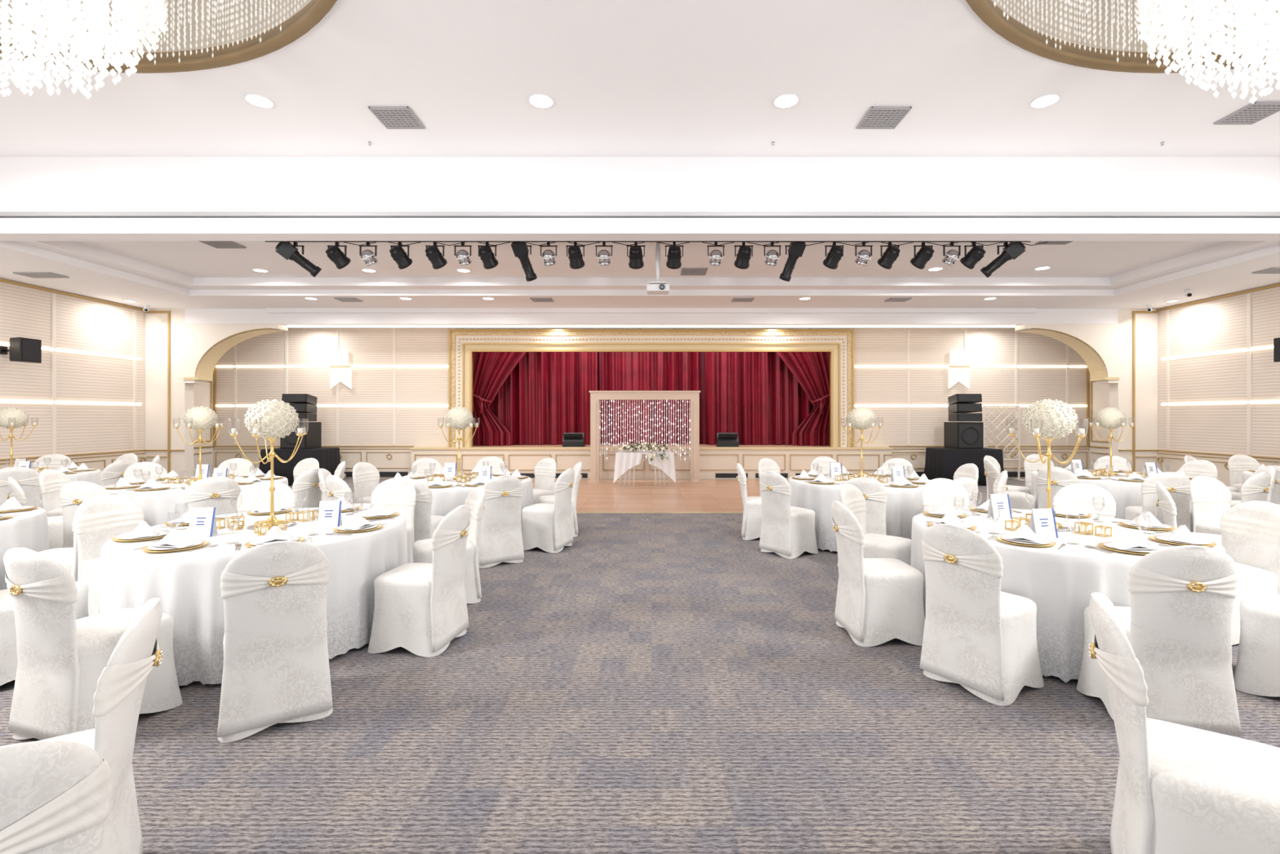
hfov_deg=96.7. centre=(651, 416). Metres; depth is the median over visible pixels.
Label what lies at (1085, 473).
place setting
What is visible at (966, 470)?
banquet chair
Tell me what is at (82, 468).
place setting
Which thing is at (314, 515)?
votive holder
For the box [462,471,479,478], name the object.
votive holder
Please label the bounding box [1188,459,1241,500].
banquet chair
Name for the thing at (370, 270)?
recessed light
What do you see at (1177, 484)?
banquet chair
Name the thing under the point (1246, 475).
round banquet table
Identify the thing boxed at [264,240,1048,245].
pipe
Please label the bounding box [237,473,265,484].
place setting
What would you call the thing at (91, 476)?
round banquet table
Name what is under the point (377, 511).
place setting
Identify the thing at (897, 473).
menu card
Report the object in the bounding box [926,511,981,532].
place setting
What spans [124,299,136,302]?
recessed light
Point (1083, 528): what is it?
votive holder
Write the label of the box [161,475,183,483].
votive holder
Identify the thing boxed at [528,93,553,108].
recessed light
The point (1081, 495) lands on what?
banquet chair
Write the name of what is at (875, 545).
banquet chair
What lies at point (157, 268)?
ceiling
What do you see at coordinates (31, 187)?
bulkhead
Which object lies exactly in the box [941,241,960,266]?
light
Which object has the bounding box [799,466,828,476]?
place setting
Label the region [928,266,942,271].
recessed light
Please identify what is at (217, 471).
menu card
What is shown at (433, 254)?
light
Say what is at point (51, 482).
banquet chair
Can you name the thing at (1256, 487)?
banquet chair
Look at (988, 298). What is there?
recessed light
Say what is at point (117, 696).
banquet chair
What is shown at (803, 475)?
place setting
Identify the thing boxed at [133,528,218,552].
place setting
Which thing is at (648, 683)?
floor
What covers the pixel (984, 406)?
lattice screen
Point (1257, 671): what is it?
banquet chair
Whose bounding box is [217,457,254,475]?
banquet chair
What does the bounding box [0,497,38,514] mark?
place setting
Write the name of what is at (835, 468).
menu card
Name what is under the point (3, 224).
ceiling beam
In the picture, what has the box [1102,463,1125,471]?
place setting
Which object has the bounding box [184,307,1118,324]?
beam
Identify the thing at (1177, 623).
banquet chair
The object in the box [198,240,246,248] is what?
ceiling vent
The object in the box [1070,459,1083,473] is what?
menu card
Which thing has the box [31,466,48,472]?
votive holder
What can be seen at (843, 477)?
votive holder
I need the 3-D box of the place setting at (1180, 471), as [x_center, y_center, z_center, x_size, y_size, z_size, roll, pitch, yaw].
[6.912,0.750,7.441,0.320,0.116,0.408,0,0,30]
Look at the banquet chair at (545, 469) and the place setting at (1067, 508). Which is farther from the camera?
the banquet chair at (545, 469)
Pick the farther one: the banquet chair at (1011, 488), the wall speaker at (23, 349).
the wall speaker at (23, 349)
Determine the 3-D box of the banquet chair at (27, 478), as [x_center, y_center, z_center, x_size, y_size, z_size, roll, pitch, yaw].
[-8.021,1.100,7.176,0.601,0.960,0.507,0,0,44]
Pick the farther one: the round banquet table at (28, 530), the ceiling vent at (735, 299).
the ceiling vent at (735, 299)
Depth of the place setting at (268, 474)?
7.33 m
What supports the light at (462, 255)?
hanging from the pipe
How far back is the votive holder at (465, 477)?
6.99 m
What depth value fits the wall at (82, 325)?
11.23 m
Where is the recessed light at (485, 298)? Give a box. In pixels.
[482,297,493,299]
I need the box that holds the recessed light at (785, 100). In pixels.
[773,93,799,108]
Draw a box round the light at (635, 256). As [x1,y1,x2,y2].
[626,241,644,269]
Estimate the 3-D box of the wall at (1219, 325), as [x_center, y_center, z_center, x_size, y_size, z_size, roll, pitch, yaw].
[11.500,-0.970,4.850,0.200,5.100,19.700,0,0,0]
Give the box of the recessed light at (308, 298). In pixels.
[304,297,317,299]
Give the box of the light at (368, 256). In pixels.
[359,241,377,266]
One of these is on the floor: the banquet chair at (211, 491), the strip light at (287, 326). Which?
the banquet chair at (211, 491)
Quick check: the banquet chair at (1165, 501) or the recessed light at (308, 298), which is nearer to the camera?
the banquet chair at (1165, 501)
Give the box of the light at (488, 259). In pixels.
[477,241,498,269]
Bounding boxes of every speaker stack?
[280,393,321,448]
[943,393,983,448]
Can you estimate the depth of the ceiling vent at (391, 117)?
6.48 m
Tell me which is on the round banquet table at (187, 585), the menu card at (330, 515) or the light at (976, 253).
the menu card at (330, 515)
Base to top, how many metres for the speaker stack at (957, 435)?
1.281 m
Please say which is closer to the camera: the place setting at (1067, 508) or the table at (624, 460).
the place setting at (1067, 508)
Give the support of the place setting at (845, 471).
on the round banquet table at (903, 504)
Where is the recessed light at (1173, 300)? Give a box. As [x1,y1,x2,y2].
[1166,299,1178,302]
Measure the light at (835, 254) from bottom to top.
0.394 m
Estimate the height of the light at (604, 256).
0.356 m
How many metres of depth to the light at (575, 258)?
8.46 m
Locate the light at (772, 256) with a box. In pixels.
[763,241,781,266]
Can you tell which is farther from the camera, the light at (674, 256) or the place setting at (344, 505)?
the light at (674, 256)
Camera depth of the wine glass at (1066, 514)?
3.62 m
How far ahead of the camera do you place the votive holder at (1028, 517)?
4.36 m
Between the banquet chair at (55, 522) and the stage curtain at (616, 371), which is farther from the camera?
the stage curtain at (616, 371)
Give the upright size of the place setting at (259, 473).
0.116 m
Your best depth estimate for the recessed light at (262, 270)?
10.51 m
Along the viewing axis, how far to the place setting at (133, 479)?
6.82 m
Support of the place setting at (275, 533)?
on the round banquet table at (187, 585)
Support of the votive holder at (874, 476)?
on the round banquet table at (903, 504)
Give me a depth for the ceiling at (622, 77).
6.00 m
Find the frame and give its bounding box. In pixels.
[448,328,853,447]
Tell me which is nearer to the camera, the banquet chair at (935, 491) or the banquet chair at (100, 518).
the banquet chair at (100, 518)
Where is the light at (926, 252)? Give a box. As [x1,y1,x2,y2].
[910,241,934,269]
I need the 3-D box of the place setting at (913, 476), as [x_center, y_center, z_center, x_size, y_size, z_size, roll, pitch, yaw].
[3.380,0.750,7.368,0.320,0.116,0.408,0,0,-10]
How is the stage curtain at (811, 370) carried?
on the stage platform
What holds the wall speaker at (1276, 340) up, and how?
attached to the wall at (1219, 325)
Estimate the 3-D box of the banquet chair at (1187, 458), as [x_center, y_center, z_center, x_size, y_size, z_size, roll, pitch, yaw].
[8.660,1.100,8.808,0.510,0.960,0.606,0,0,-28]
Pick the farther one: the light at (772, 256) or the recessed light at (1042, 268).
the recessed light at (1042, 268)
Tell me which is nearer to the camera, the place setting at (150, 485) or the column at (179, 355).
the place setting at (150, 485)
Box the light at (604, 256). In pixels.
[595,241,613,266]
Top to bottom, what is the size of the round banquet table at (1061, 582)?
0.755 m
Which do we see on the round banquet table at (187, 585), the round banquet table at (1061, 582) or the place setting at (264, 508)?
the place setting at (264, 508)
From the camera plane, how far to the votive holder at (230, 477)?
7.30 m
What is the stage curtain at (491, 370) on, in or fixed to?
on the stage platform
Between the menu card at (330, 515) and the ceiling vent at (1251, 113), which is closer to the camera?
the menu card at (330, 515)
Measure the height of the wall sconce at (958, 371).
0.950 m
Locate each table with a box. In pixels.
[0,506,48,590]
[38,468,101,507]
[98,507,407,685]
[102,475,288,526]
[258,447,343,485]
[412,473,533,525]
[613,451,675,486]
[788,473,929,551]
[911,507,1225,682]
[924,447,1006,485]
[1031,469,1193,532]
[1241,471,1254,485]
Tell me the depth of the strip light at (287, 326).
13.02 m
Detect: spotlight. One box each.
[275,240,321,277]
[511,240,537,281]
[779,240,806,281]
[980,240,1026,277]
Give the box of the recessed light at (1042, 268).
[1034,266,1050,270]
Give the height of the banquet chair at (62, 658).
0.960 m
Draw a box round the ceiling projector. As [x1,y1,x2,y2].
[646,242,669,294]
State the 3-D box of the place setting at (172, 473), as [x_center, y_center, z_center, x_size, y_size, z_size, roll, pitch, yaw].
[-6.175,0.750,7.338,0.320,0.116,0.408,0,0,28]
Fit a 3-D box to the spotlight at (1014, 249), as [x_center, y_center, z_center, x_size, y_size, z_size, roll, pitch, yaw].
[5.260,-2.366,8.525,0.592,0.526,0.266,0,0,37]
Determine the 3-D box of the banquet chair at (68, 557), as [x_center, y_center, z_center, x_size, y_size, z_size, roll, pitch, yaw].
[-4.641,1.100,4.524,0.606,0.960,0.510,0,0,-13]
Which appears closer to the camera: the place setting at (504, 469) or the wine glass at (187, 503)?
the wine glass at (187, 503)
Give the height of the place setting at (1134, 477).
0.116 m
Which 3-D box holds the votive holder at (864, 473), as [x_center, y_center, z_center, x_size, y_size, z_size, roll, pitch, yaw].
[2.773,0.771,7.504,0.168,0.073,0.214,0,0,30]
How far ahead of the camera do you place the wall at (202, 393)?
14.19 m
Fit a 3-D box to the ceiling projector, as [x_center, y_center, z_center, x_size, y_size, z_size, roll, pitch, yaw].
[0.100,-2.300,8.734,0.340,0.800,0.312,0,0,0]
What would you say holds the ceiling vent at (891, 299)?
in the ceiling at (157, 268)
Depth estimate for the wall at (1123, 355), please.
12.80 m
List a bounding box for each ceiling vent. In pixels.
[13,271,69,278]
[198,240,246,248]
[333,297,362,302]
[368,106,425,128]
[530,297,553,302]
[680,267,707,275]
[731,297,754,302]
[856,106,911,128]
[884,297,911,302]
[1035,240,1073,244]
[1213,101,1279,124]
[1252,266,1279,273]
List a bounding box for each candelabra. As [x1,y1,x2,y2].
[0,407,38,466]
[172,405,224,483]
[227,399,308,529]
[437,406,479,480]
[840,406,883,479]
[1005,399,1088,531]
[1088,407,1135,476]
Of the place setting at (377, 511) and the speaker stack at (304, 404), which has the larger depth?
the speaker stack at (304, 404)
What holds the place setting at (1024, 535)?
on the round banquet table at (1061, 582)
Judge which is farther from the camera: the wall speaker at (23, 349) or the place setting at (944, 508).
the wall speaker at (23, 349)
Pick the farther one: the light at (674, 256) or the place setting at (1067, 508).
the light at (674, 256)
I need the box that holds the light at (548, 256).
[539,241,557,266]
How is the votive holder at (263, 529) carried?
on the round banquet table at (187, 585)
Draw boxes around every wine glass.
[174,502,188,529]
[225,513,239,543]
[306,506,319,535]
[987,506,999,533]
[1065,514,1080,544]
[1092,497,1104,522]
[1134,514,1151,544]
[1142,507,1156,533]
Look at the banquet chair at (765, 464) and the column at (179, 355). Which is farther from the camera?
the column at (179, 355)
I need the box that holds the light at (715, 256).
[706,241,724,266]
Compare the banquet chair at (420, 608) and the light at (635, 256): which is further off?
the light at (635, 256)
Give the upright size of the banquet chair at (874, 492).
0.960 m
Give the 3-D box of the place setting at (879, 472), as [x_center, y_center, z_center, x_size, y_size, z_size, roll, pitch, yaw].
[3.140,0.750,7.791,0.408,0.116,0.320,0,0,40]
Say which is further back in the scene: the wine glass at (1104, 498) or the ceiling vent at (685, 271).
the ceiling vent at (685, 271)
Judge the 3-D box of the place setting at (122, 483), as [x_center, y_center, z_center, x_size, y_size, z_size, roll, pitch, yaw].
[-5.991,0.750,6.444,0.408,0.116,0.320,0,0,38]
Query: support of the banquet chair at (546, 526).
on the floor
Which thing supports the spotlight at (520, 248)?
hanging from the pipe
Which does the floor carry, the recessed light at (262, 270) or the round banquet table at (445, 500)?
the round banquet table at (445, 500)
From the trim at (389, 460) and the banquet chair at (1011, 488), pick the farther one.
the trim at (389, 460)
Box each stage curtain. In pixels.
[472,351,526,445]
[488,351,597,444]
[597,351,705,444]
[705,351,813,444]
[776,351,830,445]
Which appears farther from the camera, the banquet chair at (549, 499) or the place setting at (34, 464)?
the place setting at (34, 464)
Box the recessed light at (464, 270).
[457,268,470,272]
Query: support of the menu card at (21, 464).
on the round banquet table at (91, 476)
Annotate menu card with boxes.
[13,458,26,466]
[17,461,31,468]
[187,506,217,537]
[195,464,210,479]
[213,467,227,477]
[317,500,342,528]
[444,462,456,477]
[479,466,491,481]
[829,462,842,477]
[890,466,905,481]
[986,493,1012,519]
[1029,508,1057,537]
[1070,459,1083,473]
[1142,462,1157,476]
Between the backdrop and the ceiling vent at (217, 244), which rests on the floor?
the backdrop
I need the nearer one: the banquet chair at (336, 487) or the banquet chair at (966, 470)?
the banquet chair at (336, 487)
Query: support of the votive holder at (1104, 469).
on the round banquet table at (1125, 494)
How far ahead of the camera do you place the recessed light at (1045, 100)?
6.15 m
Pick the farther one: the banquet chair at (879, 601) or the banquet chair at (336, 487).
the banquet chair at (336, 487)
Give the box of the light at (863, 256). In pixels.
[854,241,872,266]
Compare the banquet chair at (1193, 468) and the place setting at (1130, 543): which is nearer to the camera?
the place setting at (1130, 543)
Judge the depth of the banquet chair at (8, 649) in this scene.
3.29 m
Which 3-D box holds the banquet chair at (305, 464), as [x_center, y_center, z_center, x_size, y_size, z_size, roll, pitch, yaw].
[-5.155,1.100,8.217,0.507,0.960,0.601,0,0,17]
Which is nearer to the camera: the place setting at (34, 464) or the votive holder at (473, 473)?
the votive holder at (473, 473)
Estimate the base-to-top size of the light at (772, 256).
0.356 m
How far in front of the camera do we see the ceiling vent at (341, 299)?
11.72 m
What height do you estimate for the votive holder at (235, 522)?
0.073 m
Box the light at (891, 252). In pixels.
[877,241,900,269]
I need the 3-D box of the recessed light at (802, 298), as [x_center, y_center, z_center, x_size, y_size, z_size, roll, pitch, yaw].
[3.142,-2.413,11.650,0.226,0.014,0.226,0,0,0]
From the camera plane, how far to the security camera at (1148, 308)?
12.32 m
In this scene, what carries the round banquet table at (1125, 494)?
on the floor
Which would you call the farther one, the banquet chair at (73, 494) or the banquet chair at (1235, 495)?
the banquet chair at (1235, 495)
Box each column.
[145,308,288,476]
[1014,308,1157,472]
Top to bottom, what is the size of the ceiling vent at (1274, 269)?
0.023 m
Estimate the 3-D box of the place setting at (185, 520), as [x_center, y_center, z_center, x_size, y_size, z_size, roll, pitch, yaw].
[-3.498,0.750,4.328,0.320,0.116,0.408,0,0,10]
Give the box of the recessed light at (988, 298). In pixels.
[983,297,996,299]
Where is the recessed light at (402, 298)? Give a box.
[400,297,411,299]
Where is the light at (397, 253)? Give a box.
[389,241,413,269]
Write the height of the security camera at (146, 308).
0.158 m
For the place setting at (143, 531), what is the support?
on the round banquet table at (187, 585)
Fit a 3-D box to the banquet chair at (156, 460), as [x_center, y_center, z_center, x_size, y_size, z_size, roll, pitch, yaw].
[-8.021,1.100,8.822,0.605,0.960,0.507,0,0,-42]
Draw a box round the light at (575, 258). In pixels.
[565,241,585,269]
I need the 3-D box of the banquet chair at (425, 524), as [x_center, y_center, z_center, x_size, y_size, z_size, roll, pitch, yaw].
[-2.452,1.100,5.971,0.507,0.960,0.605,0,0,2]
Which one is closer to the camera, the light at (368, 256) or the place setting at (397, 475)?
the place setting at (397, 475)
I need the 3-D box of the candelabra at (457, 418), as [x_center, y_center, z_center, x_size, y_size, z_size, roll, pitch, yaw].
[-2.432,0.340,7.238,0.487,0.936,0.508,0,0,33]
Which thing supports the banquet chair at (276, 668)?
on the floor
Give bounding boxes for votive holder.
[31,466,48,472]
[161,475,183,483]
[186,477,202,485]
[210,474,234,479]
[215,515,244,530]
[253,520,287,535]
[285,509,319,521]
[426,474,444,480]
[456,475,471,483]
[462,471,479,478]
[835,474,855,480]
[853,471,868,477]
[870,475,887,483]
[1004,516,1029,530]
[1025,513,1031,522]
[1074,521,1111,537]
[1088,470,1110,476]
[1096,468,1109,473]
[1125,471,1146,477]
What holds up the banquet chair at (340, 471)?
on the floor
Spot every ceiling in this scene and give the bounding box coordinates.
[0,0,1279,156]
[0,217,1279,308]
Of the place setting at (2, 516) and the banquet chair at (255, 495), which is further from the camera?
the banquet chair at (255, 495)
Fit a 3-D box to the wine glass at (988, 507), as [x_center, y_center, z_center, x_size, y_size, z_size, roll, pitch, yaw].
[2.364,0.716,3.928,0.076,0.185,0.075,0,0,0]
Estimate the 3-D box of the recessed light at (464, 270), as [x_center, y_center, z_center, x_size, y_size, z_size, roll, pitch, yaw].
[-3.465,-2.693,10.500,0.240,0.014,0.240,0,0,0]
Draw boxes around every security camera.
[143,305,149,311]
[1146,305,1151,311]
[1184,289,1192,297]
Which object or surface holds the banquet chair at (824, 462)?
on the floor
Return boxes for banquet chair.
[0,466,42,507]
[0,581,88,685]
[0,740,111,853]
[3,546,182,739]
[6,477,63,549]
[7,493,119,588]
[35,453,71,468]
[37,597,163,853]
[38,469,71,516]
[59,480,145,547]
[73,494,144,616]
[99,460,131,486]
[113,453,137,464]
[123,462,167,480]
[151,455,159,463]
[184,476,240,515]
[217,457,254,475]
[217,540,333,742]
[236,480,295,512]
[292,468,321,508]
[293,457,319,481]
[318,468,372,508]
[321,461,346,501]
[325,475,352,504]
[352,462,379,503]
[367,504,471,657]
[370,477,416,563]
[393,478,444,542]
[410,457,442,475]
[413,485,485,603]
[475,456,505,473]
[478,475,524,568]
[521,468,574,552]
[533,457,556,504]
[537,462,582,537]
[736,462,761,540]
[758,457,780,496]
[759,471,818,559]
[810,456,837,473]
[831,501,924,646]
[837,477,887,566]
[840,483,911,565]
[881,457,914,475]
[911,477,977,521]
[919,524,1044,706]
[921,478,969,511]
[953,463,978,484]
[983,455,1031,501]
[983,459,1035,509]
[992,471,1008,493]
[1023,453,1054,494]
[1035,466,1079,510]
[1052,483,1115,517]
[1076,545,1241,736]
[1088,592,1279,853]
[1093,455,1131,471]
[1124,471,1191,532]
[1155,482,1221,544]
[1179,459,1217,479]
[1183,455,1239,492]
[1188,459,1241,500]
[1189,475,1231,534]
[1219,501,1279,644]
[1227,454,1260,493]
[1230,466,1275,506]
[1230,471,1271,507]
[1233,591,1279,696]
[1254,465,1279,504]
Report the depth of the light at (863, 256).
8.46 m
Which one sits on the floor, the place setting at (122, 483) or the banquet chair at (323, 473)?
the banquet chair at (323, 473)
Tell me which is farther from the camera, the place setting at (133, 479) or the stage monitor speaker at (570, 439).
the stage monitor speaker at (570, 439)
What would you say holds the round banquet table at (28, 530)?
on the floor
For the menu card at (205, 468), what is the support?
on the round banquet table at (155, 504)
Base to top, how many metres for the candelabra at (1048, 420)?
0.936 m
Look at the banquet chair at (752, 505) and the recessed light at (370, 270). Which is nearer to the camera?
the banquet chair at (752, 505)
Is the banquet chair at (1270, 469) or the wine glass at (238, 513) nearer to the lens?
the wine glass at (238, 513)
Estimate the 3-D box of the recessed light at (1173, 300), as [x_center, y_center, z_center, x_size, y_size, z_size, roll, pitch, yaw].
[10.900,-2.413,11.900,0.197,0.014,0.197,0,0,0]
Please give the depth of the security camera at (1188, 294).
10.85 m
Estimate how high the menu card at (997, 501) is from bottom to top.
0.190 m
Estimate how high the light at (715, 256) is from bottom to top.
0.356 m
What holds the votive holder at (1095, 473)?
on the round banquet table at (1125, 494)
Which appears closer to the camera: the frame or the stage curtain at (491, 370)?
the frame
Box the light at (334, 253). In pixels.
[325,241,351,269]
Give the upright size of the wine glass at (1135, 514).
0.185 m
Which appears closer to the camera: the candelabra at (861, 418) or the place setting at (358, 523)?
the place setting at (358, 523)
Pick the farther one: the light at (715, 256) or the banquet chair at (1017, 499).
the light at (715, 256)
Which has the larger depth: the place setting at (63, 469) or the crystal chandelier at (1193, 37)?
the place setting at (63, 469)
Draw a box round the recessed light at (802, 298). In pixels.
[799,297,810,299]
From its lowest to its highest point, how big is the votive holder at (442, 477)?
0.073 m
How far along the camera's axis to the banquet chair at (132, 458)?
9.48 m
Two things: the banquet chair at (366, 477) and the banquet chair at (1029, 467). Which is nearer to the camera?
the banquet chair at (366, 477)
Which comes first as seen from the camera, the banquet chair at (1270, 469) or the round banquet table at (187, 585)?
the round banquet table at (187, 585)
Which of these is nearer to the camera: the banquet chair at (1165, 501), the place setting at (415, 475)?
the banquet chair at (1165, 501)
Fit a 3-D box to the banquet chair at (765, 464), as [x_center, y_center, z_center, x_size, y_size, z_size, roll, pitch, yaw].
[1.859,1.100,8.230,0.507,0.960,0.601,0,0,-38]
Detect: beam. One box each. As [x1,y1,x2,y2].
[0,220,1279,227]
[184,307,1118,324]
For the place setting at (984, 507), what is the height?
0.116 m
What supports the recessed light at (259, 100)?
in the ceiling at (622, 77)
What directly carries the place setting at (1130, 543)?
on the round banquet table at (1061, 582)
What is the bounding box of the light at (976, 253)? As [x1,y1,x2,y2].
[960,241,986,269]
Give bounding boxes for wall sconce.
[328,351,351,388]
[947,351,970,388]
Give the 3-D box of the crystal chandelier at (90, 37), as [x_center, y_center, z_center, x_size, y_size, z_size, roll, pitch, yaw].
[-5.000,-3.369,2.100,7.263,2.122,7.263,0,0,0]
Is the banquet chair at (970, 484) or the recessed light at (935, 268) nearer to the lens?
the banquet chair at (970, 484)
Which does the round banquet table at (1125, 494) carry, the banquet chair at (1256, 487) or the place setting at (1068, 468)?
the place setting at (1068, 468)
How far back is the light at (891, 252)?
8.46 m
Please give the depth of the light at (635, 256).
8.45 m
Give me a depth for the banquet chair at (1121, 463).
8.95 m
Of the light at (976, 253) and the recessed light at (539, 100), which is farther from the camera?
the light at (976, 253)
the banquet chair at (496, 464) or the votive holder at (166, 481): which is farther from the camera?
the banquet chair at (496, 464)
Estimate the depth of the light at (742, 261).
8.46 m
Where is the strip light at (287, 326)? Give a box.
[286,324,1016,327]
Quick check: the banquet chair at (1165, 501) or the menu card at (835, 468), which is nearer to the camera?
the banquet chair at (1165, 501)
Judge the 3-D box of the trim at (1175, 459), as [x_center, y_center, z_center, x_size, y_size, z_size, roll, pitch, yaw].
[11.379,-0.412,3.900,0.042,3.985,17.800,0,0,0]
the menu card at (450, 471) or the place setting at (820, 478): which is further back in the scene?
the menu card at (450, 471)
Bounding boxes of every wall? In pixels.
[0,278,145,458]
[193,377,213,476]
[213,327,1088,447]
[1088,377,1109,470]
[1157,283,1279,457]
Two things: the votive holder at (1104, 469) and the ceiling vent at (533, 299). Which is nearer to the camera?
the votive holder at (1104, 469)
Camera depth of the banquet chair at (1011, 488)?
8.79 m
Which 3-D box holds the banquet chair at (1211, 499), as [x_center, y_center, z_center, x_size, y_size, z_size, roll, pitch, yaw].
[5.779,1.100,5.660,0.507,0.960,0.601,0,0,-8]
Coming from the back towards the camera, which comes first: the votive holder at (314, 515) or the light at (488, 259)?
the light at (488, 259)
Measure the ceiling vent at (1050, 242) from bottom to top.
0.023 m
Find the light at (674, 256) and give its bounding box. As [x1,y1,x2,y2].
[664,241,684,269]
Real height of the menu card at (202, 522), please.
0.190 m
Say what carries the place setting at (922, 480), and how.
on the round banquet table at (903, 504)
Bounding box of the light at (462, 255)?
[453,241,471,266]
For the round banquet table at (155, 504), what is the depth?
6.16 m
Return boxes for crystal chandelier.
[0,0,337,98]
[965,0,1279,103]
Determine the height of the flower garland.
0.443 m
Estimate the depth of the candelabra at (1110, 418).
7.73 m
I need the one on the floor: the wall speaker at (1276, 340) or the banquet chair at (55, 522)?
the banquet chair at (55, 522)
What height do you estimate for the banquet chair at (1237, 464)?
0.960 m
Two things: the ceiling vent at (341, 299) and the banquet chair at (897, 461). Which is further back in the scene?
the ceiling vent at (341, 299)
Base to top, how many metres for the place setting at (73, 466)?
0.116 m
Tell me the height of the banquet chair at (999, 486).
0.960 m
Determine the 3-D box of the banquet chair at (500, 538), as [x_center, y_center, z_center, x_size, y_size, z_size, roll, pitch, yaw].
[-1.699,1.100,6.215,0.507,0.960,0.601,0,0,-35]
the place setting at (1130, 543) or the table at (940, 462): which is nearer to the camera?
the place setting at (1130, 543)
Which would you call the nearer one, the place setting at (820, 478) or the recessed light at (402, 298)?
the place setting at (820, 478)
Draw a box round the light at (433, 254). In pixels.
[425,241,447,269]
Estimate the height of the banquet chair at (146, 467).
0.960 m
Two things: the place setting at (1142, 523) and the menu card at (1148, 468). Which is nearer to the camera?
the place setting at (1142, 523)
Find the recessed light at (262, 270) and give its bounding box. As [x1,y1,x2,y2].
[253,268,268,272]
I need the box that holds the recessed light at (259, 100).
[244,93,274,108]
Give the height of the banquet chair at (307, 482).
0.960 m
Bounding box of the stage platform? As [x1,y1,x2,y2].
[409,443,924,479]
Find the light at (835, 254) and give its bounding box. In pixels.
[822,241,844,269]
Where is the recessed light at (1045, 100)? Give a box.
[1030,93,1059,108]
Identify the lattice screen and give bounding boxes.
[982,405,1025,480]
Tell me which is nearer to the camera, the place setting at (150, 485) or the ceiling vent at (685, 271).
the place setting at (150, 485)
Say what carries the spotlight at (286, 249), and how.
hanging from the pipe
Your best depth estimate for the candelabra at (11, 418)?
7.96 m
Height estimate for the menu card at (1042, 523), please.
0.190 m
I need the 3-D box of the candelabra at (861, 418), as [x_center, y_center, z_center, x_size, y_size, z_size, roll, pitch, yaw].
[2.702,0.340,7.249,0.487,0.936,0.508,0,0,4]
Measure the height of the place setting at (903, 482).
0.116 m
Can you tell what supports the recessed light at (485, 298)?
in the ceiling at (157, 268)
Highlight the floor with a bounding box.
[0,478,1279,853]
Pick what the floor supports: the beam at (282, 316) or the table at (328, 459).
the table at (328, 459)
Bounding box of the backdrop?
[589,391,700,481]
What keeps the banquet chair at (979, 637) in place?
on the floor
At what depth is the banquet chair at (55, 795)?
1.14 m
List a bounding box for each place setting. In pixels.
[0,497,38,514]
[0,514,19,519]
[31,462,52,469]
[55,461,78,469]
[56,466,82,474]
[70,462,97,471]
[103,477,141,489]
[111,474,146,485]
[111,520,170,544]
[124,479,177,490]
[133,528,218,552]
[154,470,191,480]
[155,506,226,528]
[235,525,311,550]
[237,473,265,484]
[240,498,299,515]
[242,467,266,477]
[257,470,284,479]
[314,496,368,512]
[325,513,382,535]
[355,502,399,520]
[393,472,403,478]
[402,469,426,478]
[426,466,457,475]
[426,476,457,487]
[457,475,486,487]
[465,466,479,475]
[491,466,512,475]
[511,469,528,479]
[791,470,815,479]
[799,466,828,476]
[805,473,839,484]
[828,466,853,475]
[868,466,891,475]
[885,476,923,487]
[905,470,919,479]
[909,473,928,484]
[923,500,966,518]
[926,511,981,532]
[962,499,1022,512]
[986,524,1066,549]
[1052,501,1100,519]
[1064,464,1091,471]
[1075,469,1107,479]
[1084,531,1161,554]
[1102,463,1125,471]
[1111,511,1175,532]
[1112,471,1145,481]
[1148,524,1217,546]
[1175,469,1193,479]
[1248,463,1265,471]
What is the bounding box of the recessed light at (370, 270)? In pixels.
[361,268,376,272]
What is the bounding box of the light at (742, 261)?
[733,241,753,269]
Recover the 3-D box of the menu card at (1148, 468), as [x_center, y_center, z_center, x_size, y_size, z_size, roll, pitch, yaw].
[6.687,0.713,7.623,0.153,0.190,0.081,0,0,-6]
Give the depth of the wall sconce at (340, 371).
14.43 m
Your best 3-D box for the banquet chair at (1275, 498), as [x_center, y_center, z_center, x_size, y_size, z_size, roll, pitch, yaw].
[8.098,1.100,7.261,0.601,0.960,0.507,0,0,-22]
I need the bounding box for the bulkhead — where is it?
[0,156,1279,217]
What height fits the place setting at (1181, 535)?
0.116 m
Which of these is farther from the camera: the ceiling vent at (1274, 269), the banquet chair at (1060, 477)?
the ceiling vent at (1274, 269)
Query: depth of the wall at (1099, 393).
14.22 m
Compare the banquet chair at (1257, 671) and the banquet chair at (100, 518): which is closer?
the banquet chair at (1257, 671)
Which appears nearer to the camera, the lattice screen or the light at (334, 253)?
the light at (334, 253)
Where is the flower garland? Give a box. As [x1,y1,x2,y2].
[619,440,668,462]
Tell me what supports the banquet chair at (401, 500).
on the floor
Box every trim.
[0,278,146,471]
[213,328,1089,478]
[1155,283,1279,486]
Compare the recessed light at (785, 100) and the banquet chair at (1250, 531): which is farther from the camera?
the recessed light at (785, 100)
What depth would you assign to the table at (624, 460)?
12.73 m
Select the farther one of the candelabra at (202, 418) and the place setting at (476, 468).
the place setting at (476, 468)
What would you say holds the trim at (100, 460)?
attached to the wall at (82, 325)
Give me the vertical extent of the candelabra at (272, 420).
0.936 m
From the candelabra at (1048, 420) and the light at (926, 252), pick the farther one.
the light at (926, 252)
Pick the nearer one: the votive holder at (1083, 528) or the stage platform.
the votive holder at (1083, 528)
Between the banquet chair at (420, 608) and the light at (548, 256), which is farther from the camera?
the light at (548, 256)
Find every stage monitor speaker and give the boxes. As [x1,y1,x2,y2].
[562,432,585,447]
[715,432,738,447]
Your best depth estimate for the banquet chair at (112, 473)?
7.89 m
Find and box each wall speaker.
[0,337,41,363]
[1273,337,1279,362]

